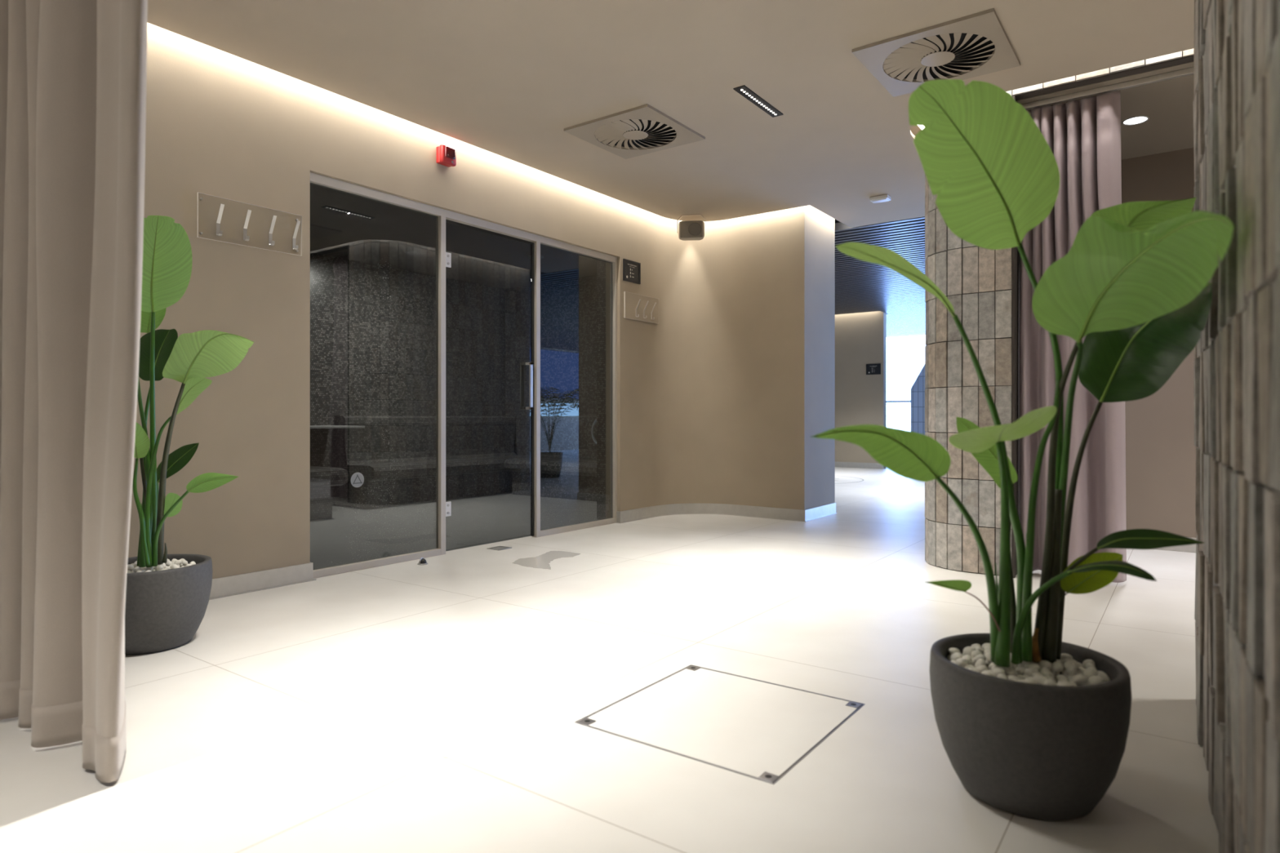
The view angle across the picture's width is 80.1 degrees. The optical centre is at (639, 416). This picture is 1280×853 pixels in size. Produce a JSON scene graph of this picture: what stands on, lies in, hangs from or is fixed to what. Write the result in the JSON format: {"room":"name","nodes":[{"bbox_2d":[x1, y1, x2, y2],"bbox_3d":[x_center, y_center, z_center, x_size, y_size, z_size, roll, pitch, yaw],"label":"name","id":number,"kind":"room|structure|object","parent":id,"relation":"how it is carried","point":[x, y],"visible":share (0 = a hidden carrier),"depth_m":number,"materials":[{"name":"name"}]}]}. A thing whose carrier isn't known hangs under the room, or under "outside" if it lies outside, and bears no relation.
{"room":"spa wellness area","nodes":[
{"label":"spa wellness area","id":0,"kind":"room"},
{"bbox_2d":[128,22,620,578],"bbox_3d":[-2.676,-0.580,3.361,0.160,3.020,8.295,0,0,36],"label":"wall","id":1,"kind":"structure","parent":0,"point":[220,123],"depth_m":4.10,"materials":[{"name":"beige paint"}]},
{"bbox_2d":[196,191,302,256],"bbox_3d":[-2.043,-1.014,4.034,0.073,0.225,0.550,0,0,36],"label":"coat rack","id":2,"kind":"object","parent":1,"relation":"attached to","point":[219,233],"visible":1,"depth_m":4.01,"materials":[{"name":"clear plastic"}]},
{"bbox_2d":[208,562,315,599],"bbox_3d":[-3.469,0.880,2.163,0.084,0.100,5.424,0,0,36],"label":"baseboard","id":3,"kind":"structure","parent":1,"relation":"attached to","point":[228,586],"depth_m":4.09,"materials":[{"name":"metal"}]},
{"bbox_2d":[435,144,456,167],"bbox_3d":[-1.285,-1.735,5.066,0.088,0.120,0.120,0,0,36],"label":"fire alarm","id":4,"kind":"object","parent":1,"relation":"attached to","point":[446,155],"visible":1,"depth_m":5.03,"materials":[{"name":"red"}]},
{"bbox_2d":[310,172,617,578],"bbox_3d":[-1.069,-0.235,5.531,0.050,2.331,2.895,0,0,36],"label":"trim","id":5,"kind":"structure","parent":1,"relation":"attached to","point":[442,215],"depth_m":5.15,"materials":[{"name":"beige"}]},
{"bbox_2d":[445,242,533,551],"bbox_3d":[-1.083,-0.210,5.529,0.112,2.261,0.878,0,0,36],"label":"door","id":6,"kind":"structure","parent":1,"relation":"in","point":[448,255],"depth_m":5.87,"materials":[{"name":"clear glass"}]},
{"bbox_3d":[-1.642,-0.231,4.756,0.008,2.239,0.945,0,0,36],"label":"window","id":7,"kind":"structure","parent":1,"relation":"in","visible":0},
{"bbox_2d":[350,472,364,487],"bbox_3d":[-1.721,0.385,4.638,0.002,0.092,0.092,0,0,36],"label":"round sticker","id":8,"kind":"object","parent":7,"relation":"attached to","point":[357,480],"visible":1,"depth_m":4.64,"materials":[{"name":"grey"}]},
{"bbox_2d":[310,252,505,505],"bbox_3d":[-3.675,-0.370,7.364,0.100,2.600,6.400,0,0,36],"label":"wall","id":9,"kind":"structure","parent":0,"point":[373,326],"depth_m":8.52,"materials":[{"name":"tile"}]},
{"bbox_2d":[310,425,364,428],"bbox_3d":[-3.413,0.100,7.112,0.620,0.020,1.500,0,0,36],"label":"glass shelf","id":10,"kind":"object","parent":9,"relation":"attached to","point":[311,426],"visible":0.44,"depth_m":7.33,"materials":[{"name":"grey"}]},
{"bbox_2d":[310,183,596,288],"bbox_3d":[-2.449,-1.690,6.474,3.130,0.040,6.600,0,0,36],"label":"ceiling","id":11,"kind":"structure","parent":0,"point":[344,225],"depth_m":7.42,"materials":[{"name":"grey"}]},
{"bbox_2d":[505,275,596,455],"bbox_3d":[-0.499,-0.370,9.074,3.030,2.600,0.100,0,0,36],"label":"wall","id":12,"kind":"structure","parent":0,"point":[568,308],"depth_m":9.42,"materials":[{"name":"tile"}]},
{"bbox_2d":[596,259,605,519],"bbox_3d":[0.154,-0.370,7.506,0.130,2.600,1.670,0,0,36],"label":"pier","id":13,"kind":"object","parent":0,"point":[601,265],"visible":0.14,"depth_m":6.84,"materials":[{"name":"paint"}]},
{"bbox_2d":[0,466,1218,852],"bbox_3d":[3.354,0.987,6.833,14.600,0.126,21.400,0,0,36],"label":"floor","id":14,"kind":"structure","parent":0,"point":[405,707],"depth_m":2.46,"materials":[{"name":"tile"}]},
{"bbox_2d":[124,215,253,654],"bbox_3d":[-1.835,0.052,3.104,0.776,1.756,0.445,0,0,2],"label":"potted plant","id":15,"kind":"object","parent":14,"relation":"on","point":[165,609],"visible":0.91,"depth_m":3.05,"materials":[{"name":"green plant"}]},
{"bbox_2d":[127,564,133,570],"bbox_3d":[-2.086,0.616,3.112,0.030,0.027,0.031,0,0,-5],"label":"pebble","id":16,"kind":"object","parent":15,"relation":"on","point":[130,567],"visible":0.73,"depth_m":3.10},
{"label":"pebble","id":17,"kind":"object","parent":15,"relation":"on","visible":0},
{"bbox_2d":[155,564,164,570],"bbox_3d":[-1.949,0.615,3.091,0.029,0.027,0.028,0,0,0],"label":"pebble","id":18,"kind":"object","parent":17,"relation":"on","point":[159,566],"visible":0.85,"depth_m":3.08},
{"bbox_2d":[310,466,348,519],"bbox_3d":[-3.288,0.700,6.960,1.000,0.460,0.800,0,0,36],"label":"stool","id":19,"kind":"object","parent":14,"relation":"on","point":[322,479],"visible":0.24,"depth_m":6.88,"materials":[{"name":"grey"}]},
{"bbox_2d":[417,557,427,564],"bbox_3d":[-1.371,0.909,4.804,0.064,0.042,0.065,0,0,16],"label":"door stop","id":20,"kind":"object","parent":14,"relation":"on","point":[422,561],"visible":1,"depth_m":4.79,"materials":[{"name":"grey metal"}]},
{"bbox_2d":[334,415,530,509],"bbox_3d":[-2.191,0.460,8.727,0.695,0.940,2.430,0,0,36],"label":"bench","id":21,"kind":"object","parent":14,"relation":"on","point":[395,455],"visible":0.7,"depth_m":8.36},
{"bbox_2d":[487,546,511,550],"bbox_3d":[-0.993,0.928,5.380,0.124,0.003,0.124,0,0,36],"label":"floor drain","id":22,"kind":"object","parent":14,"relation":"on","point":[497,548],"visible":1,"depth_m":5.37,"materials":[{"name":"grey metal"}]},
{"bbox_2d":[511,551,581,569],"bbox_3d":[-0.623,0.929,4.973,0.332,0.001,0.613,0,0,15],"label":"puddle","id":23,"kind":"object","parent":14,"relation":"on","point":[542,561],"visible":1,"depth_m":4.95,"materials":[{"name":"grey"}]},
{"bbox_2d":[503,415,596,501],"bbox_3d":[-0.507,0.460,8.587,2.190,0.940,0.695,0,0,36],"label":"wall","id":24,"kind":"structure","parent":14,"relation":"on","point":[568,449],"depth_m":8.87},
{"bbox_2d":[591,419,596,444],"bbox_3d":[-0.223,0.160,8.254,0.328,0.328,0.584,0,0,36],"label":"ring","id":25,"kind":"object","parent":24,"relation":"attached to","point":[595,421],"visible":0.22,"depth_m":8.10,"materials":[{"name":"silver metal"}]},
{"bbox_2d":[574,664,865,784],"bbox_3d":[0.264,0.929,2.389,0.664,0.002,0.664,0,0,36],"label":"floor hatch","id":26,"kind":"object","parent":14,"relation":"on","point":[770,778],"visible":1,"depth_m":2.28,"materials":[{"name":"silver metal"}]},
{"bbox_2d":[910,364,924,435],"bbox_3d":[5.681,-0.170,13.855,1.285,2.200,0.700,0,0,36],"label":"tiled pillar","id":27,"kind":"structure","parent":14,"relation":"on","point":[917,389],"depth_m":13.87,"materials":[{"name":"blue tile"}]},
{"bbox_2d":[811,79,1234,820],"bbox_3d":[0.900,0.077,1.745,0.690,1.706,1.173,0,0,36],"label":"potted plant","id":28,"kind":"object","parent":14,"relation":"on","point":[1133,280],"visible":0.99,"depth_m":1.77,"materials":[{"name":"green plant"}]},
{"bbox_2d":[946,653,951,661],"bbox_3d":[0.830,0.639,2.012,0.036,0.026,0.036,0,0,42],"label":"pebble","id":29,"kind":"object","parent":28,"relation":"on","point":[948,658],"visible":0.2,"depth_m":2.01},
{"bbox_2d":[947,647,959,653],"bbox_3d":[0.835,0.624,2.021,0.033,0.022,0.026,0,0,-40],"label":"pebble","id":30,"kind":"object","parent":29,"relation":"on","point":[951,651],"visible":0.7,"depth_m":2.01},
{"bbox_2d":[955,657,967,666],"bbox_3d":[0.810,0.621,1.920,0.027,0.027,0.034,0,0,-1],"label":"pebble","id":31,"kind":"object","parent":28,"relation":"in","point":[962,662],"visible":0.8,"depth_m":1.91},
{"bbox_2d":[961,655,973,664],"bbox_3d":[0.833,0.619,1.938,0.027,0.024,0.033,0,0,2],"label":"pebble","id":32,"kind":"object","parent":28,"relation":"in","point":[967,658],"visible":0.66,"depth_m":1.93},
{"bbox_2d":[963,646,975,655],"bbox_3d":[0.869,0.620,2.005,0.034,0.028,0.028,0,0,24],"label":"pebble","id":33,"kind":"object","parent":28,"relation":"in","point":[968,650],"visible":0.66,"depth_m":2.00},
{"bbox_2d":[985,652,991,663],"bbox_3d":[0.901,0.617,1.947,0.035,0.026,0.034,0,0,18],"label":"pebble","id":34,"kind":"object","parent":28,"relation":"in","point":[988,655],"visible":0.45,"depth_m":1.94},
{"bbox_2d":[1044,675,1056,683],"bbox_3d":[0.973,0.632,1.813,0.033,0.033,0.030,0,0,2],"label":"pebble","id":35,"kind":"object","parent":28,"relation":"on","point":[1047,677],"visible":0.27,"depth_m":1.80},
{"bbox_2d":[1040,666,1051,675],"bbox_3d":[0.973,0.616,1.826,0.022,0.026,0.028,0,0,13],"label":"pebble","id":36,"kind":"object","parent":35,"relation":"on","point":[1044,671],"visible":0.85,"depth_m":1.82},
{"bbox_2d":[1051,661,1063,673],"bbox_3d":[1.026,0.616,1.870,0.026,0.027,0.034,0,0,31],"label":"pebble","id":37,"kind":"object","parent":28,"relation":"in","point":[1057,667],"visible":1,"depth_m":1.86,"materials":[{"name":"stone"}]},
{"bbox_2d":[1055,674,1067,680],"bbox_3d":[1.015,0.632,1.832,0.025,0.020,0.025,0,0,-4],"label":"pebble","id":38,"kind":"object","parent":28,"relation":"on","point":[1058,677],"visible":0.57,"depth_m":1.83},
{"bbox_2d":[1061,669,1068,678],"bbox_3d":[1.048,0.633,1.865,0.029,0.026,0.028,0,0,28],"label":"pebble","id":39,"kind":"object","parent":28,"relation":"on","point":[1064,672],"visible":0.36,"depth_m":1.86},
{"bbox_2d":[1062,661,1076,670],"bbox_3d":[1.059,0.617,1.873,0.032,0.030,0.030,0,0,-25],"label":"pebble","id":40,"kind":"object","parent":39,"relation":"on","point":[1066,664],"visible":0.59,"depth_m":1.87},
{"bbox_2d":[1066,665,1076,675],"bbox_3d":[1.048,0.617,1.849,0.033,0.028,0.022,0,0,-41],"label":"pebble","id":41,"kind":"object","parent":39,"relation":"on","point":[1071,670],"visible":0.95,"depth_m":1.84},
{"bbox_2d":[1082,659,1094,668],"bbox_3d":[1.128,0.624,1.914,0.027,0.029,0.031,0,0,43],"label":"pebble","id":42,"kind":"object","parent":28,"relation":"on","point":[1085,662],"visible":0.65,"depth_m":1.91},
{"bbox_2d":[1085,662,1095,668],"bbox_3d":[1.118,0.622,1.889,0.022,0.021,0.023,0,0,-38],"label":"pebble","id":43,"kind":"object","parent":28,"relation":"on","point":[1088,664],"visible":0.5,"depth_m":1.89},
{"bbox_2d":[1084,667,1097,675],"bbox_3d":[1.090,0.620,1.841,0.029,0.026,0.025,0,0,23],"label":"pebble","id":44,"kind":"object","parent":28,"relation":"on","point":[1094,670],"visible":0.33,"depth_m":1.83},
{"bbox_2d":[1088,675,1105,684],"bbox_3d":[1.067,0.621,1.779,0.035,0.030,0.035,0,0,-44],"label":"pebble","id":45,"kind":"object","parent":28,"relation":"on","point":[1093,680],"visible":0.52,"depth_m":1.77,"materials":[{"name":"stone"}]},
{"label":"pebble","id":46,"kind":"object","parent":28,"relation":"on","visible":0},
{"bbox_2d":[1024,667,1038,675],"bbox_3d":[0.942,0.615,1.831,0.031,0.021,0.026,0,0,-4],"label":"pebble","id":47,"kind":"object","parent":46,"relation":"on","point":[1029,671],"visible":0.74,"depth_m":1.82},
{"label":"pebble","id":48,"kind":"object","parent":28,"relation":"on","visible":0},
{"bbox_2d":[1001,666,1017,676],"bbox_3d":[0.895,0.616,1.844,0.031,0.026,0.032,0,0,-12],"label":"pebble","id":49,"kind":"object","parent":48,"relation":"on","point":[1009,670],"visible":0.66,"depth_m":1.83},
{"label":"pebble","id":50,"kind":"object","parent":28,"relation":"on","visible":0},
{"bbox_2d":[950,652,963,661],"bbox_3d":[0.817,0.622,1.963,0.028,0.030,0.036,0,0,-29],"label":"pebble","id":51,"kind":"object","parent":50,"relation":"on","point":[956,655],"visible":0.67,"depth_m":1.95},
{"label":"pebble","id":52,"kind":"object","parent":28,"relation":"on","visible":0},
{"bbox_2d":[1015,665,1026,674],"bbox_3d":[0.925,0.615,1.849,0.025,0.020,0.022,0,0,4],"label":"pebble","id":53,"kind":"object","parent":52,"relation":"on","point":[1020,669],"visible":0.99,"depth_m":1.84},
{"label":"pebble","id":54,"kind":"object","parent":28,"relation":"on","visible":0},
{"bbox_2d":[1064,657,1079,669],"bbox_3d":[1.082,0.618,1.909,0.031,0.025,0.033,0,0,14],"label":"pebble","id":55,"kind":"object","parent":54,"relation":"on","point":[1073,660],"visible":0.58,"depth_m":1.90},
{"label":"pebble","id":56,"kind":"object","parent":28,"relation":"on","visible":0},
{"bbox_2d":[1024,662,1040,671],"bbox_3d":[0.957,0.614,1.855,0.035,0.027,0.029,0,0,12],"label":"pebble","id":57,"kind":"object","parent":56,"relation":"on","point":[1037,667],"visible":0.61,"depth_m":1.85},
{"label":"pebble","id":58,"kind":"object","parent":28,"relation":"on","visible":0},
{"bbox_2d":[974,658,986,667],"bbox_3d":[0.849,0.618,1.901,0.025,0.027,0.028,0,0,19],"label":"pebble","id":59,"kind":"object","parent":58,"relation":"on","point":[980,661],"visible":0.7,"depth_m":1.89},
{"label":"pebble","id":60,"kind":"object","parent":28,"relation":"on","visible":0},
{"bbox_2d":[1009,662,1017,670],"bbox_3d":[0.921,0.614,1.886,0.030,0.028,0.027,0,0,-38],"label":"pebble","id":61,"kind":"object","parent":60,"relation":"on","point":[1014,666],"visible":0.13,"depth_m":1.87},
{"bbox_3d":[0.865,0.634,1.931,0.035,0.024,0.025,17,-29,-24],"label":"pebble","id":62,"kind":"object","parent":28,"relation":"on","visible":0},
{"bbox_2d":[973,654,986,662],"bbox_3d":[0.866,0.618,1.940,0.027,0.022,0.025,0,0,44],"label":"pebble","id":63,"kind":"object","parent":62,"relation":"on","point":[976,658],"visible":0.66,"depth_m":1.94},
{"label":"pebble","id":64,"kind":"object","parent":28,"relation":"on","visible":0},
{"bbox_2d":[973,645,982,653],"bbox_3d":[0.896,0.621,2.022,0.024,0.026,0.034,0,0,19],"label":"pebble","id":65,"kind":"object","parent":64,"relation":"on","point":[976,647],"visible":0.46,"depth_m":2.01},
{"label":"pebble","id":66,"kind":"object","parent":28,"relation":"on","visible":0},
{"bbox_2d":[1082,670,1097,681],"bbox_3d":[1.073,0.619,1.815,0.033,0.028,0.028,0,0,-2],"label":"pebble","id":67,"kind":"object","parent":66,"relation":"on","point":[1089,673],"visible":0.48,"depth_m":1.81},
{"label":"pebble","id":68,"kind":"object","parent":28,"relation":"in","visible":0},
{"bbox_2d":[976,665,988,673],"bbox_3d":[0.835,0.619,1.859,0.030,0.027,0.026,0,0,-25],"label":"pebble","id":69,"kind":"object","parent":68,"relation":"on","point":[980,668],"visible":0.56,"depth_m":1.85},
{"label":"pebble","id":70,"kind":"object","parent":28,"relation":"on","visible":0},
{"bbox_2d":[996,674,1008,679],"bbox_3d":[0.859,0.620,1.803,0.025,0.022,0.026,0,0,-43],"label":"pebble","id":71,"kind":"object","parent":70,"relation":"on","point":[1000,676],"visible":0.56,"depth_m":1.79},
{"label":"pebble","id":72,"kind":"object","parent":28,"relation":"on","visible":0},
{"bbox_2d":[1008,675,1019,681],"bbox_3d":[0.879,0.619,1.787,0.029,0.022,0.020,0,0,36],"label":"pebble","id":73,"kind":"object","parent":72,"relation":"on","point":[1010,677],"visible":0.46,"depth_m":1.78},
{"label":"pebble","id":74,"kind":"object","parent":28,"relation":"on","visible":0},
{"bbox_2d":[1037,660,1051,670],"bbox_3d":[0.995,0.614,1.874,0.028,0.029,0.030,0,0,-30],"label":"pebble","id":75,"kind":"object","parent":74,"relation":"on","point":[1042,664],"visible":0.62,"depth_m":1.86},
{"label":"pebble","id":76,"kind":"object","parent":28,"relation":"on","visible":0},
{"bbox_2d":[1097,672,1110,682],"bbox_3d":[1.102,0.623,1.811,0.025,0.024,0.026,0,0,9],"label":"pebble","id":77,"kind":"object","parent":76,"relation":"on","point":[1105,677],"visible":0.52,"depth_m":1.80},
{"label":"pebble","id":78,"kind":"object","parent":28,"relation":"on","visible":0},
{"bbox_2d":[1060,653,1072,660],"bbox_3d":[1.097,0.621,1.963,0.031,0.022,0.031,0,0,31],"label":"pebble","id":79,"kind":"object","parent":78,"relation":"on","point":[1064,655],"visible":0.64,"depth_m":1.95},
{"label":"pebble","id":80,"kind":"object","parent":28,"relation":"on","visible":0},
{"bbox_2d":[971,649,982,657],"bbox_3d":[0.875,0.618,1.977,0.025,0.022,0.026,0,0,2],"label":"pebble","id":81,"kind":"object","parent":80,"relation":"on","point":[975,653],"visible":0.6,"depth_m":1.97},
{"label":"pebble","id":82,"kind":"object","parent":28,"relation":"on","visible":0},
{"bbox_2d":[991,667,1005,677],"bbox_3d":[0.863,0.618,1.831,0.028,0.028,0.032,0,0,-11],"label":"pebble","id":83,"kind":"object","parent":82,"relation":"on","point":[997,671],"visible":0.66,"depth_m":1.82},
{"label":"pebble","id":84,"kind":"object","parent":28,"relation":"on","visible":0},
{"bbox_2d":[1057,680,1071,685],"bbox_3d":[0.971,0.621,1.746,0.026,0.026,0.033,0,0,-12],"label":"pebble","id":85,"kind":"object","parent":84,"relation":"on","point":[1061,682],"visible":0.4,"depth_m":1.74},
{"label":"pebble","id":86,"kind":"object","parent":28,"relation":"in","visible":0},
{"bbox_2d":[1071,674,1087,685],"bbox_3d":[1.033,0.619,1.790,0.033,0.026,0.028,0,0,26],"label":"pebble","id":87,"kind":"object","parent":86,"relation":"on","point":[1079,679],"visible":1,"depth_m":1.78,"materials":[{"name":"stone"}]},
{"label":"pebble","id":88,"kind":"object","parent":28,"relation":"in","visible":0},
{"bbox_2d":[1044,679,1057,685],"bbox_3d":[0.947,0.620,1.760,0.034,0.027,0.025,0,0,-5],"label":"pebble","id":89,"kind":"object","parent":88,"relation":"on","point":[1049,682],"visible":0.52,"depth_m":1.75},
{"label":"pebble","id":90,"kind":"object","parent":28,"relation":"in","visible":0},
{"bbox_2d":[1024,677,1036,684],"bbox_3d":[0.910,0.619,1.775,0.026,0.024,0.025,0,0,-25],"label":"pebble","id":91,"kind":"object","parent":90,"relation":"on","point":[1030,680],"visible":0.58,"depth_m":1.77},
{"label":"pebble","id":92,"kind":"object","parent":28,"relation":"in","visible":0},
{"bbox_2d":[981,670,995,676],"bbox_3d":[0.831,0.621,1.819,0.033,0.027,0.034,0,0,-8],"label":"pebble","id":93,"kind":"object","parent":92,"relation":"on","point":[986,673],"visible":0.38,"depth_m":1.81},
{"label":"pebble","id":94,"kind":"object","parent":28,"relation":"in","visible":0},
{"bbox_2d":[1032,675,1047,684],"bbox_3d":[0.937,0.617,1.779,0.033,0.027,0.030,0,0,-16],"label":"pebble","id":95,"kind":"object","parent":94,"relation":"on","point":[1040,679],"visible":0.54,"depth_m":1.77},
{"bbox_2d":[147,0,1194,227],"bbox_3d":[0.853,-1.859,2.001,6.970,0.026,10.240,0,0,36],"label":"ceiling","id":96,"kind":"structure","parent":0,"point":[506,78],"depth_m":4.10,"materials":[{"name":"paint"}]},
{"bbox_2d":[564,103,705,159],"bbox_3d":[-0.029,-1.841,4.964,0.660,0.018,0.660,0,0,36],"label":"ceiling vent","id":97,"kind":"object","parent":96,"relation":"in","point":[642,130],"visible":1,"depth_m":4.93,"materials":[{"name":"beige metal"}]},
{"bbox_2d":[733,84,783,117],"bbox_3d":[0.701,-1.846,4.471,0.070,0.008,0.500,0,0,36],"label":"recessed light","id":98,"kind":"object","parent":96,"relation":"in","point":[744,91],"visible":1,"depth_m":4.45,"materials":[{"name":"black"}]},
{"bbox_2d":[869,194,891,203],"bbox_3d":[2.025,-1.832,6.414,0.150,0.036,0.100,0,0,36],"label":"recessed light","id":99,"kind":"object","parent":96,"relation":"in","point":[886,197],"visible":1,"depth_m":6.39,"materials":[{"name":"white plastic"}]},
{"bbox_2d":[871,198,888,203],"bbox_3d":[2.025,-1.817,6.414,0.124,0.007,0.076,0,0,36],"label":"diffuser","id":100,"kind":"object","parent":99,"relation":"attached to","point":[873,200],"depth_m":6.40,"materials":[{"name":"white"}]},
{"bbox_2d":[851,8,1020,97],"bbox_3d":[1.528,-1.841,3.908,0.660,0.018,0.660,0,0,36],"label":"ceiling vent","id":101,"kind":"object","parent":96,"relation":"in","point":[976,44],"visible":0.98,"depth_m":3.86,"materials":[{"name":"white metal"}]},
{"bbox_2d":[1021,66,1194,109],"bbox_3d":[3.763,-1.830,3.422,3.730,0.030,0.030,0,0,36],"label":"rail","id":102,"kind":"object","parent":96,"relation":"attached to","point":[1190,71],"visible":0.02,"depth_m":4.23,"materials":[{"name":"metal"}]},
{"bbox_2d":[1019,91,1126,582],"bbox_3d":[2.476,-0.452,4.378,0.539,2.724,0.177,0,0,38],"label":"curtain","id":103,"kind":"object","parent":102,"relation":"hanging from","point":[1083,136],"visible":0.5,"depth_m":4.34,"materials":[{"name":"fabric"}]},
{"bbox_2d":[1121,115,1149,125],"bbox_3d":[3.085,-1.843,4.742,0.144,0.005,0.144,0,0,36],"label":"recessed light","id":104,"kind":"object","parent":96,"relation":"in","point":[1138,119],"visible":1,"depth_m":4.74,"materials":[{"name":"white plastic"}]},
{"bbox_3d":[-1.929,-1.830,2.407,2.150,0.030,0.030,0,0,36],"label":"rail","id":105,"kind":"object","parent":96,"relation":"attached to","visible":0},
{"bbox_2d":[0,0,147,782],"bbox_3d":[-1.962,-0.446,2.411,1.996,2.728,0.196,0,0,35],"label":"curtain","id":106,"kind":"object","parent":105,"relation":"hanging from","point":[73,73],"visible":1,"depth_m":2.09,"materials":[{"name":"fabric"}]},
{"bbox_2d":[605,200,835,518],"bbox_3d":[0.789,-0.580,7.061,1.420,3.020,1.765,0,0,36],"label":"wall","id":107,"kind":"structure","parent":0,"point":[723,399],"depth_m":7.08,"materials":[{"name":"beige paint"}]},
{"bbox_2d":[622,258,640,284],"bbox_3d":[-0.072,-1.295,6.800,0.014,0.190,0.245,0,0,36],"label":"framed sign","id":108,"kind":"object","parent":107,"relation":"attached to","point":[631,269],"visible":1,"depth_m":6.79,"materials":[{"name":"black"}]},
{"bbox_2d":[623,291,658,324],"bbox_3d":[0.034,-0.985,6.895,0.073,0.232,0.522,0,0,36],"label":"coat rack","id":109,"kind":"object","parent":107,"relation":"attached to","point":[636,306],"visible":1,"depth_m":6.89,"materials":[{"name":"beige paint"}]},
{"bbox_2d":[677,214,706,240],"bbox_3d":[0.474,-1.732,6.986,0.261,0.234,0.147,0,0,6],"label":"loudspeaker","id":110,"kind":"object","parent":107,"relation":"attached to","point":[689,230],"visible":1,"depth_m":6.92,"materials":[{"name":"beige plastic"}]},
{"bbox_2d":[680,221,702,237],"bbox_3d":[0.467,-1.702,6.923,0.204,0.148,0.013,0,0,6],"label":"grille","id":111,"kind":"object","parent":110,"relation":"attached to","point":[687,228],"depth_m":6.92,"materials":[{"name":"beige"}]},
{"bbox_2d":[615,502,837,523],"bbox_3d":[0.828,0.880,7.015,2.187,0.100,0.618,0,0,-4],"label":"baseboard","id":112,"kind":"structure","parent":107,"relation":"attached to","point":[812,513],"depth_m":7.07,"materials":[{"name":"metal"}]},
{"bbox_2d":[835,311,886,469],"bbox_3d":[2.695,-0.539,14.819,4.150,2.938,0.150,0,0,36],"label":"wall","id":113,"kind":"structure","parent":0,"point":[860,338],"depth_m":13.81,"materials":[{"name":"beige paint"}]},
{"bbox_2d":[835,462,883,469],"bbox_3d":[2.765,0.880,14.660,3.850,0.100,0.024,0,0,36],"label":"baseboard","id":114,"kind":"structure","parent":113,"relation":"attached to","point":[841,464],"depth_m":13.79,"materials":[{"name":"metal"}]},
{"bbox_2d":[866,363,880,374],"bbox_3d":[4.181,-0.850,13.639,0.260,0.190,0.014,0,0,36],"label":"framed sign","id":115,"kind":"object","parent":113,"relation":"attached to","point":[871,369],"visible":1,"depth_m":13.63,"materials":[{"name":"black"}]},
{"bbox_2d":[886,333,925,337],"bbox_3d":[9.364,-0.580,15.025,14.500,3.020,0.080,0,0,36],"label":"wall","id":116,"kind":"structure","parent":0,"point":[924,333],"depth_m":17.37,"materials":[{"name":"beige paint"}]},
{"bbox_2d":[886,400,910,402],"bbox_3d":[10.188,-0.460,14.229,11.830,2.780,0.100,0,0,36],"label":"trim","id":117,"kind":"structure","parent":116,"relation":"attached to","point":[902,401],"depth_m":17.28,"materials":[{"name":"metal"}]},
{"bbox_2d":[886,334,925,431],"bbox_3d":[10.244,-0.475,14.281,11.800,2.710,0.050,0,0,36],"label":"window","id":118,"kind":"structure","parent":116,"relation":"in","point":[905,355],"depth_m":17.36,"materials":[{"name":"glass"}]},
{"bbox_2d":[910,125,921,135],"bbox_3d":[0.781,-2.115,2.028,7.320,0.050,10.400,0,0,36],"label":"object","id":119,"kind":"structure","parent":0,"point":[914,130],"depth_m":5.54,"materials":[{"name":"paint"}]},
{"bbox_2d":[928,100,1020,575],"bbox_3d":[2.583,-0.580,5.459,0.555,3.020,2.200,0,0,36],"label":"wall column","id":120,"kind":"structure","parent":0,"point":[1017,253],"depth_m":4.51,"materials":[{"name":"grey tile"}]},
{"bbox_2d":[924,90,1012,575],"bbox_3d":[2.573,-0.577,5.467,0.576,3.008,2.236,0,0,36],"label":"tiles","id":121,"kind":"structure","parent":120,"relation":"attached to","point":[975,269],"depth_m":4.57,"materials":[{"name":"tile"}]},
{"bbox_2d":[1014,51,1194,100],"bbox_3d":[3.734,-1.970,3.304,3.840,0.240,0.065,0,0,36],"label":"wall header","id":122,"kind":"structure","parent":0,"point":[1188,59],"depth_m":4.15,"materials":[{"name":"metal"}]},
{"bbox_2d":[1012,95,1015,577],"bbox_3d":[2.161,-0.460,4.403,0.013,2.780,0.035,0,0,36],"label":"trim","id":123,"kind":"structure","parent":122,"relation":"attached to","point":[1013,96],"depth_m":4.39,"materials":[{"name":"grey metal"}]},
{"bbox_2d":[1012,48,1193,95],"bbox_3d":[3.709,-1.968,3.274,3.841,0.225,0.022,0,0,36],"label":"tiles","id":124,"kind":"structure","parent":122,"relation":"attached to","point":[1189,52],"depth_m":4.13,"materials":[{"name":"ceramic"}]},
{"bbox_2d":[1120,147,1197,537],"bbox_3d":[4.710,-0.580,4.650,3.840,3.020,0.140,0,0,36],"label":"wall","id":125,"kind":"structure","parent":0,"point":[1161,449],"depth_m":5.33,"materials":[{"name":"brown paint"}]},
{"bbox_2d":[1153,537,1195,552],"bbox_3d":[4.666,0.880,4.580,3.830,0.100,0.024,0,0,36],"label":"baseboard","id":126,"kind":"structure","parent":125,"relation":"attached to","point":[1190,548],"depth_m":5.25,"materials":[{"name":"metal"}]},
{"bbox_2d":[1192,0,1279,852],"bbox_3d":[0.691,-0.577,0.271,6.747,3.008,2.711,0,0,-30],"label":"cladding","id":127,"kind":"object","parent":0,"point":[1236,104],"visible":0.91,"depth_m":1.29,"materials":[{"name":"ceramic"}]},
{"bbox_3d":[-0.863,-0.580,9.722,4.380,3.020,0.120,0,0,36],"label":"wall","id":128,"kind":"structure","parent":0,"visible":0},
{"bbox_2d":[835,216,925,335],"bbox_3d":[6.196,-1.887,10.748,14.200,0.075,10.135,0,0,36],"label":"ceiling","id":129,"kind":"structure","parent":128,"relation":"attached to","point":[860,286],"depth_m":10.33,"materials":[{"name":"grey"}]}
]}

